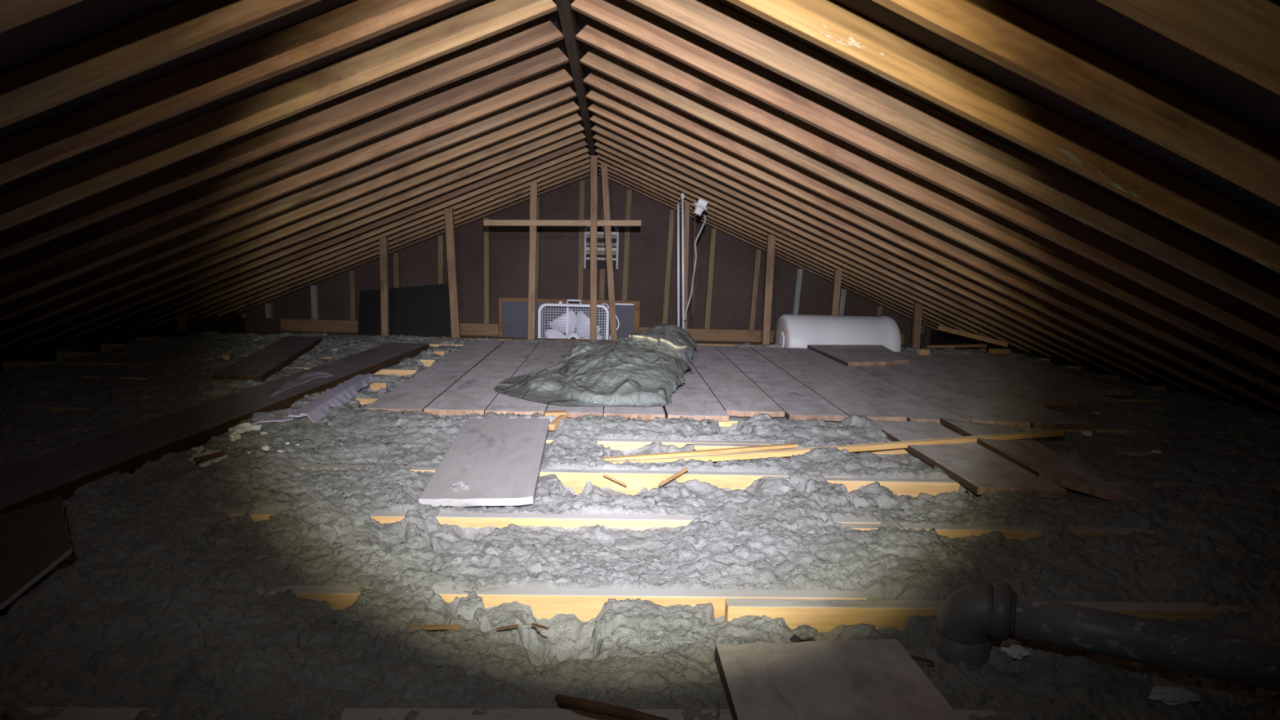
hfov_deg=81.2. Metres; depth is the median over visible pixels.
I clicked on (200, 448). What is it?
chunk
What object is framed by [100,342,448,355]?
joist
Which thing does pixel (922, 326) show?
stud
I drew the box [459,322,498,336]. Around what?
plate
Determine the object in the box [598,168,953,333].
rafter
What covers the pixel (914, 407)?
plank
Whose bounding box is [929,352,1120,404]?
plank
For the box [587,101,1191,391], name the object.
rafter
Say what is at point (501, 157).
rafter
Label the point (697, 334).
plate
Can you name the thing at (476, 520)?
joist
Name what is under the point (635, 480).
joist
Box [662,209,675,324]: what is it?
stud
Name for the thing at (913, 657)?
twig
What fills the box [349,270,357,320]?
stud
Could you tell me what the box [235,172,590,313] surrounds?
rafter
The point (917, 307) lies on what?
prop
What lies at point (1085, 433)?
chunk
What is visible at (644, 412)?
plank
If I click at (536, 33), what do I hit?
rafter
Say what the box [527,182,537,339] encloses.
prop
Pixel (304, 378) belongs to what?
sheet
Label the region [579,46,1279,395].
rafter
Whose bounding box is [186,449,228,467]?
chunk
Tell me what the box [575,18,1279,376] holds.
rafter
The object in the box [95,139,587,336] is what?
rafter
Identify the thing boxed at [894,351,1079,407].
plank
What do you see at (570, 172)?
rafter
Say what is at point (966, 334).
wood strip
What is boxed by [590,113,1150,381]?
rafter
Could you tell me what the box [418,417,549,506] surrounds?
plank
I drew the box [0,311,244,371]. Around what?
wall
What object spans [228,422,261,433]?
chunk
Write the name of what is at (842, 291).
stud
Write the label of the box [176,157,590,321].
rafter
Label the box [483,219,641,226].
crosspiece
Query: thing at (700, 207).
socket
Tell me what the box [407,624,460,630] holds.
wood sliver
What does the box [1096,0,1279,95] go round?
rafter
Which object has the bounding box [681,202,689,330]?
prop
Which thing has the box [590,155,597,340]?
prop
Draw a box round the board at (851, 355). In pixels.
[807,344,909,366]
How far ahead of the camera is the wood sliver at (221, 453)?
2.29 m
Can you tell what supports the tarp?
on the plank at (644, 412)
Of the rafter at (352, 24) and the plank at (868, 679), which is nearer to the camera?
the plank at (868, 679)
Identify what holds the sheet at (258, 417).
on the insulation
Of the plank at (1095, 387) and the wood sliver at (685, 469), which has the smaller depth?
the wood sliver at (685, 469)
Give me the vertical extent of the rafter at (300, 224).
1.521 m
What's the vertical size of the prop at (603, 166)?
1.402 m
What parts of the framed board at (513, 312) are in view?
frame rail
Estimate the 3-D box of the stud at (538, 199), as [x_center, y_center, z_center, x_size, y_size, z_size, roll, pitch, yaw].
[-1.045,-0.987,7.527,0.057,1.263,0.060,1,8,-2]
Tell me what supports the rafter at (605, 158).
attached to the roof
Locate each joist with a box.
[0,706,1000,719]
[2,360,418,376]
[11,405,742,426]
[16,390,662,406]
[56,351,437,367]
[64,507,880,529]
[65,374,388,390]
[77,429,771,450]
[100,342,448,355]
[136,336,463,346]
[244,585,867,622]
[297,465,853,495]
[693,443,1277,457]
[724,598,1248,632]
[762,475,1279,497]
[826,422,1245,434]
[826,523,1171,541]
[1010,357,1049,362]
[1047,364,1081,369]
[1115,398,1226,404]
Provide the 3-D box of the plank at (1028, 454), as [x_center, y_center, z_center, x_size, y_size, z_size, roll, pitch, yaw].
[1.395,0.340,2.693,0.289,0.050,0.991,2,8,3]
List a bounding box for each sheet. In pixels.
[253,408,297,424]
[270,371,333,397]
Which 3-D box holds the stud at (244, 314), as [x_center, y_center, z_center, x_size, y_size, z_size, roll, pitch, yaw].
[-3.965,-0.452,7.494,0.050,0.051,0.060,1,8,-2]
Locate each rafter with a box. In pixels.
[0,0,83,32]
[0,0,320,128]
[0,0,466,185]
[0,0,557,231]
[0,14,564,260]
[0,42,568,286]
[0,65,573,306]
[0,84,577,322]
[0,98,579,337]
[0,111,582,348]
[22,122,584,348]
[59,131,586,342]
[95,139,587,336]
[124,146,589,331]
[151,152,590,327]
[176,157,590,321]
[197,162,590,319]
[217,167,590,316]
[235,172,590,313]
[570,0,1279,351]
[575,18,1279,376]
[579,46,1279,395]
[582,69,1279,412]
[586,87,1237,401]
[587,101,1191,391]
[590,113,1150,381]
[591,124,1114,372]
[592,133,1080,364]
[594,140,1053,358]
[595,147,1030,352]
[596,153,1004,346]
[597,158,977,334]
[597,164,968,337]
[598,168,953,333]
[599,172,937,330]
[626,0,1279,318]
[726,0,1279,273]
[871,0,1279,206]
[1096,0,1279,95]
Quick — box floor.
[239,331,773,344]
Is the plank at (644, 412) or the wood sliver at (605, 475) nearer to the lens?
the wood sliver at (605, 475)
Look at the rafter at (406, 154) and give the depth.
3.64 m
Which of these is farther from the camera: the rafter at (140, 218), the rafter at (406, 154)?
the rafter at (406, 154)
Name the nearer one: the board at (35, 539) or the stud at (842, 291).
the board at (35, 539)
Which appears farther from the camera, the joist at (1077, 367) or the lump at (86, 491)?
the joist at (1077, 367)
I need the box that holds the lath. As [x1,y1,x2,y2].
[602,443,798,461]
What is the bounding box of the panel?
[357,283,450,336]
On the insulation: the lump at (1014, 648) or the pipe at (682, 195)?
the lump at (1014, 648)
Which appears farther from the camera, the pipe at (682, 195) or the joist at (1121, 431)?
the pipe at (682, 195)
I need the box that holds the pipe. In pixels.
[930,582,1279,692]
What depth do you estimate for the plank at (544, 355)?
4.24 m
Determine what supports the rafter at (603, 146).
attached to the roof
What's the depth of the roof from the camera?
1.69 m
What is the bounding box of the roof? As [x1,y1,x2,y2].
[0,0,1279,318]
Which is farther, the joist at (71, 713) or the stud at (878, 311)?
the stud at (878, 311)
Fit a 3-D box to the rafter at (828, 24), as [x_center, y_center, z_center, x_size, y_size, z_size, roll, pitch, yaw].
[1.550,-0.280,1.845,3.522,1.521,0.040,1,8,-2]
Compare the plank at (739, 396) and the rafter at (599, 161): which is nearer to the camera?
the plank at (739, 396)
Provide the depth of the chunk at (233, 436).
2.58 m
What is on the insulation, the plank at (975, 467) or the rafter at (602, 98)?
the plank at (975, 467)
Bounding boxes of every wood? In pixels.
[543,410,567,417]
[548,414,566,431]
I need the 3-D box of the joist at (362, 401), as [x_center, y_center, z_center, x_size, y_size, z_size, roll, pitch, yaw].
[-1.400,0.266,3.475,4.300,0.190,0.038,1,8,-2]
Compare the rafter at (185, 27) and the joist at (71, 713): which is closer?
the joist at (71, 713)
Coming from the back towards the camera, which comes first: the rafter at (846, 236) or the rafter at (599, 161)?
the rafter at (599, 161)
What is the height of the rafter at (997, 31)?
1.522 m
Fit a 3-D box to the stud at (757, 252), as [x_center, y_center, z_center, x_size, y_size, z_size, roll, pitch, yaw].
[1.175,-0.718,7.650,0.084,0.821,0.060,1,8,-2]
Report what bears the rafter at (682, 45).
attached to the roof
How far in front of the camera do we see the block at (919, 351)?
5.40 m
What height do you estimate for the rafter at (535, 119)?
1.520 m
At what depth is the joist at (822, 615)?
1.52 m
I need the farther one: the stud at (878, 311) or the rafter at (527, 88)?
the stud at (878, 311)
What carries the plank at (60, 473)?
on the joist at (362, 401)
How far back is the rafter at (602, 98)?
3.80 m
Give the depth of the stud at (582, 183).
7.49 m
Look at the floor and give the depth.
7.51 m
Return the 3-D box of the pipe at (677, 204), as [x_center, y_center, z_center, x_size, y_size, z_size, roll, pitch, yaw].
[0.304,-0.684,5.944,0.062,1.109,0.026,1,8,-2]
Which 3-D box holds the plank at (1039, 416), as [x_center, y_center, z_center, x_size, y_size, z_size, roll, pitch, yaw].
[1.774,0.114,4.390,0.256,0.026,2.409,1,8,-2]
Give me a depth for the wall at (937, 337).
4.98 m
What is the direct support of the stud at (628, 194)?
on the plate at (697, 334)
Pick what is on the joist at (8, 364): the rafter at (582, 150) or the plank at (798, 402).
the plank at (798, 402)
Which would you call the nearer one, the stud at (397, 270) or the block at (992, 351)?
the block at (992, 351)
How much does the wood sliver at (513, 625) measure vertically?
0.007 m
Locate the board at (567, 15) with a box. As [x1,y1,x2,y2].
[555,0,599,176]
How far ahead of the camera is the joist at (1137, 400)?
3.98 m
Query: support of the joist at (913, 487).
on the floor
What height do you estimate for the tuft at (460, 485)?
0.058 m
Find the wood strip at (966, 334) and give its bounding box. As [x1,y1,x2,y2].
[937,324,1008,346]
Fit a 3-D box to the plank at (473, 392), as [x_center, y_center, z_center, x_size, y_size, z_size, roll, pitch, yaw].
[-0.828,0.048,4.342,0.252,0.026,2.434,1,8,-2]
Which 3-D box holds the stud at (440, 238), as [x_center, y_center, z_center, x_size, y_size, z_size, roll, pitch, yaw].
[-1.998,-0.812,7.517,0.050,0.866,0.060,1,8,-2]
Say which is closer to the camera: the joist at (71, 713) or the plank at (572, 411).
the joist at (71, 713)
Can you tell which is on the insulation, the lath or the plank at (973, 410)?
the lath
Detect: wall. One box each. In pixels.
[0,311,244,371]
[244,167,930,346]
[929,328,1279,416]
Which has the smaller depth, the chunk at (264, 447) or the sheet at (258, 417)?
the chunk at (264, 447)
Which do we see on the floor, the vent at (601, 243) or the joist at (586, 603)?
the joist at (586, 603)
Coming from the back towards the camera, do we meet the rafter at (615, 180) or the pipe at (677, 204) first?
the rafter at (615, 180)
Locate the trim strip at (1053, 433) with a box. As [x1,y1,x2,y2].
[608,429,1063,464]
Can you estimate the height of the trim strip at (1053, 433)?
0.072 m
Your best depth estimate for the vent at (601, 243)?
7.47 m
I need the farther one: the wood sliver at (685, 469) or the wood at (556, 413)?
the wood at (556, 413)
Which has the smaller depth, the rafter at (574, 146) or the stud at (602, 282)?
the rafter at (574, 146)
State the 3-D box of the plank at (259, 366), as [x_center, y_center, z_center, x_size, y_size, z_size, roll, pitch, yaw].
[-2.209,-0.029,4.548,0.245,0.039,1.756,0,8,-13]
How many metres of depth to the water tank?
5.72 m
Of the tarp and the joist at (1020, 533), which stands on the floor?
the joist at (1020, 533)
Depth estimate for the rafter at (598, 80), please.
3.47 m
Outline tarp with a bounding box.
[493,324,697,406]
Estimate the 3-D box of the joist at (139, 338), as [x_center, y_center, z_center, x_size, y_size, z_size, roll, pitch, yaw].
[-1.476,-0.024,5.482,4.300,0.190,0.038,1,8,-2]
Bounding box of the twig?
[910,655,933,664]
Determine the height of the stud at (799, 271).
0.640 m
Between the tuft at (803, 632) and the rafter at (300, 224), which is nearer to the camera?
the tuft at (803, 632)
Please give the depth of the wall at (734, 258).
7.58 m
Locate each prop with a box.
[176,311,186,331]
[379,237,389,335]
[444,208,460,337]
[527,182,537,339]
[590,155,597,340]
[600,163,617,340]
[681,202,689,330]
[761,233,775,344]
[830,269,841,315]
[911,302,922,347]
[977,331,986,349]
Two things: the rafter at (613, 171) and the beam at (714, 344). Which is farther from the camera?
the rafter at (613, 171)
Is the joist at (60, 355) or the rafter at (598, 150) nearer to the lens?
the joist at (60, 355)
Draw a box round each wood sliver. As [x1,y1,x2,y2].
[193,451,225,462]
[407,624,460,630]
[496,624,519,630]
[531,622,548,630]
[603,474,626,485]
[658,467,688,485]
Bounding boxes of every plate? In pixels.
[280,318,358,333]
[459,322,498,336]
[686,328,762,342]
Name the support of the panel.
on the floor
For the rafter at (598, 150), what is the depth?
5.79 m
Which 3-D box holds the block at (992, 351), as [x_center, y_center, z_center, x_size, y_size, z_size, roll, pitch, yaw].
[2.696,-0.065,5.596,0.154,0.040,0.050,0,8,-12]
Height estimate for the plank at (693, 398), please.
0.026 m
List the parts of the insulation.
vinyl strip, wood strip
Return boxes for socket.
[693,202,707,215]
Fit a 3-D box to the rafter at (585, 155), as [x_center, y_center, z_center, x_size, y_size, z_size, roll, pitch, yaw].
[-2.174,-0.980,5.989,3.523,1.521,0.040,1,8,-2]
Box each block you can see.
[916,348,929,355]
[988,348,1010,354]
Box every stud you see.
[240,311,248,317]
[265,302,273,318]
[310,284,319,319]
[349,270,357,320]
[393,253,400,288]
[437,235,444,284]
[484,217,489,323]
[535,198,540,297]
[577,180,585,299]
[599,198,604,299]
[622,189,631,300]
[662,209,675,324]
[703,228,715,328]
[748,249,761,329]
[791,268,802,314]
[838,288,846,315]
[875,305,882,316]
[920,324,924,333]
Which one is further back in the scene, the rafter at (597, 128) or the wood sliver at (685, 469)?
the rafter at (597, 128)
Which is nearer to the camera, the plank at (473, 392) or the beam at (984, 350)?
the plank at (473, 392)
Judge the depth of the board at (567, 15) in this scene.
3.00 m
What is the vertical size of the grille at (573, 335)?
0.540 m
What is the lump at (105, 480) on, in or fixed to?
on the insulation
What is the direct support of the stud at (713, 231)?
on the plate at (697, 334)
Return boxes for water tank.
[773,314,901,351]
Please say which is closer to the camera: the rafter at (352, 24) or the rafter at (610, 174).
the rafter at (352, 24)
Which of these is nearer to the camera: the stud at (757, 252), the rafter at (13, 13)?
the rafter at (13, 13)
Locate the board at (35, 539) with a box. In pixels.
[0,497,72,609]
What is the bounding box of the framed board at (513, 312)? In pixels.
[498,297,639,339]
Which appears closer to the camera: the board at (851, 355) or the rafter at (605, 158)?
the board at (851, 355)
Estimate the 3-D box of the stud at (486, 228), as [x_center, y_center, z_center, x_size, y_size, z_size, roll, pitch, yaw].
[-1.541,-0.896,7.522,0.050,1.056,0.060,1,8,-2]
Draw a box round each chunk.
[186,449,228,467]
[191,445,208,453]
[227,430,241,441]
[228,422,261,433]
[261,445,270,450]
[1080,430,1092,435]
[1151,449,1161,453]
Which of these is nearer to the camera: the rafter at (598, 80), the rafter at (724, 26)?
the rafter at (724, 26)
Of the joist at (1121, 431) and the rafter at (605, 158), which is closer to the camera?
the joist at (1121, 431)
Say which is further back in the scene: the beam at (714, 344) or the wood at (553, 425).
the beam at (714, 344)
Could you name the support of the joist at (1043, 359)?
on the floor
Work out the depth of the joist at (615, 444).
2.80 m
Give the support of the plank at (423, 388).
on the joist at (60, 355)
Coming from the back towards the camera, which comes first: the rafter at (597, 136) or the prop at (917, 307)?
the prop at (917, 307)
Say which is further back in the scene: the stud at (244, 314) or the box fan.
the stud at (244, 314)
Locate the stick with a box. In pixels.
[555,693,667,719]
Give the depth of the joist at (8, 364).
4.21 m
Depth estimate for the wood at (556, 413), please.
3.03 m
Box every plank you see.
[0,342,429,515]
[212,335,323,381]
[363,339,503,412]
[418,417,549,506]
[423,341,539,415]
[484,341,573,415]
[546,342,603,417]
[604,405,665,420]
[662,363,728,421]
[690,345,785,417]
[714,346,848,422]
[715,639,961,719]
[750,346,906,421]
[783,347,969,425]
[856,364,1031,427]
[872,419,1066,498]
[891,355,1092,429]
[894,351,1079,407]
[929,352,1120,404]
[940,417,1141,501]
[964,354,1132,395]
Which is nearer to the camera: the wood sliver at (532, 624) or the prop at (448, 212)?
the wood sliver at (532, 624)
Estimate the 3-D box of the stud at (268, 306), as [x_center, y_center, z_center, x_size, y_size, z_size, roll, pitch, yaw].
[-3.721,-0.496,7.497,0.050,0.152,0.060,1,8,-2]
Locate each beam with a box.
[292,332,764,346]
[903,346,986,351]
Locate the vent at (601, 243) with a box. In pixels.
[583,226,618,269]
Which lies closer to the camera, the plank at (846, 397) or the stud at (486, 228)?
the plank at (846, 397)
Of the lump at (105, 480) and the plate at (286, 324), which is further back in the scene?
the plate at (286, 324)
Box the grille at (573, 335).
[541,306,605,339]
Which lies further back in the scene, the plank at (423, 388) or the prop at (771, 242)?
the prop at (771, 242)
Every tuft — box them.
[448,480,470,491]
[791,623,819,639]
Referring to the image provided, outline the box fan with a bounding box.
[537,298,619,339]
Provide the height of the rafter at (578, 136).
1.522 m
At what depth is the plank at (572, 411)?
3.20 m
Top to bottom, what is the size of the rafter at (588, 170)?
1.521 m
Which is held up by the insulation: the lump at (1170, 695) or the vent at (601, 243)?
the lump at (1170, 695)
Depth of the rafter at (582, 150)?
5.65 m
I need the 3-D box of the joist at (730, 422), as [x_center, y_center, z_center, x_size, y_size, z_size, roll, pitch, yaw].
[-1.388,0.313,3.148,4.300,0.190,0.038,1,8,-2]
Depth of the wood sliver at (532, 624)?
1.38 m
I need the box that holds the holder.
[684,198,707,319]
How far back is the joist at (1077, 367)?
5.22 m
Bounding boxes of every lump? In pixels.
[67,483,109,497]
[87,471,119,486]
[1000,638,1030,659]
[1147,685,1200,706]
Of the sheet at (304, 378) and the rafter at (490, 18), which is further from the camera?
the sheet at (304, 378)
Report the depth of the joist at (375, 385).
3.82 m
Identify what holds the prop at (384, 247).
on the beam at (714, 344)
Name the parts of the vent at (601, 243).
frame, frame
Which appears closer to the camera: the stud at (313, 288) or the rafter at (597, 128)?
the rafter at (597, 128)
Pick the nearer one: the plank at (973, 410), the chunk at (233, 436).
the chunk at (233, 436)
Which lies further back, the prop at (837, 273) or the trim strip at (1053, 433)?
the prop at (837, 273)
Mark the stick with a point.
(620, 712)
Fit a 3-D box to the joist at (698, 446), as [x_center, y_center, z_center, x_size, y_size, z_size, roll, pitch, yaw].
[1.685,0.441,2.857,2.980,0.190,0.038,1,8,-2]
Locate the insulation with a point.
(149, 606)
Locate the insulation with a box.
[0,330,1279,719]
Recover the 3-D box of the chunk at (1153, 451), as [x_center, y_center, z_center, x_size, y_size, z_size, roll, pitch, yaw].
[1.954,0.352,2.823,0.036,0.024,0.037,6,9,30]
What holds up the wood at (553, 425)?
on the insulation
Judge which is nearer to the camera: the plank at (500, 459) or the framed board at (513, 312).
the plank at (500, 459)

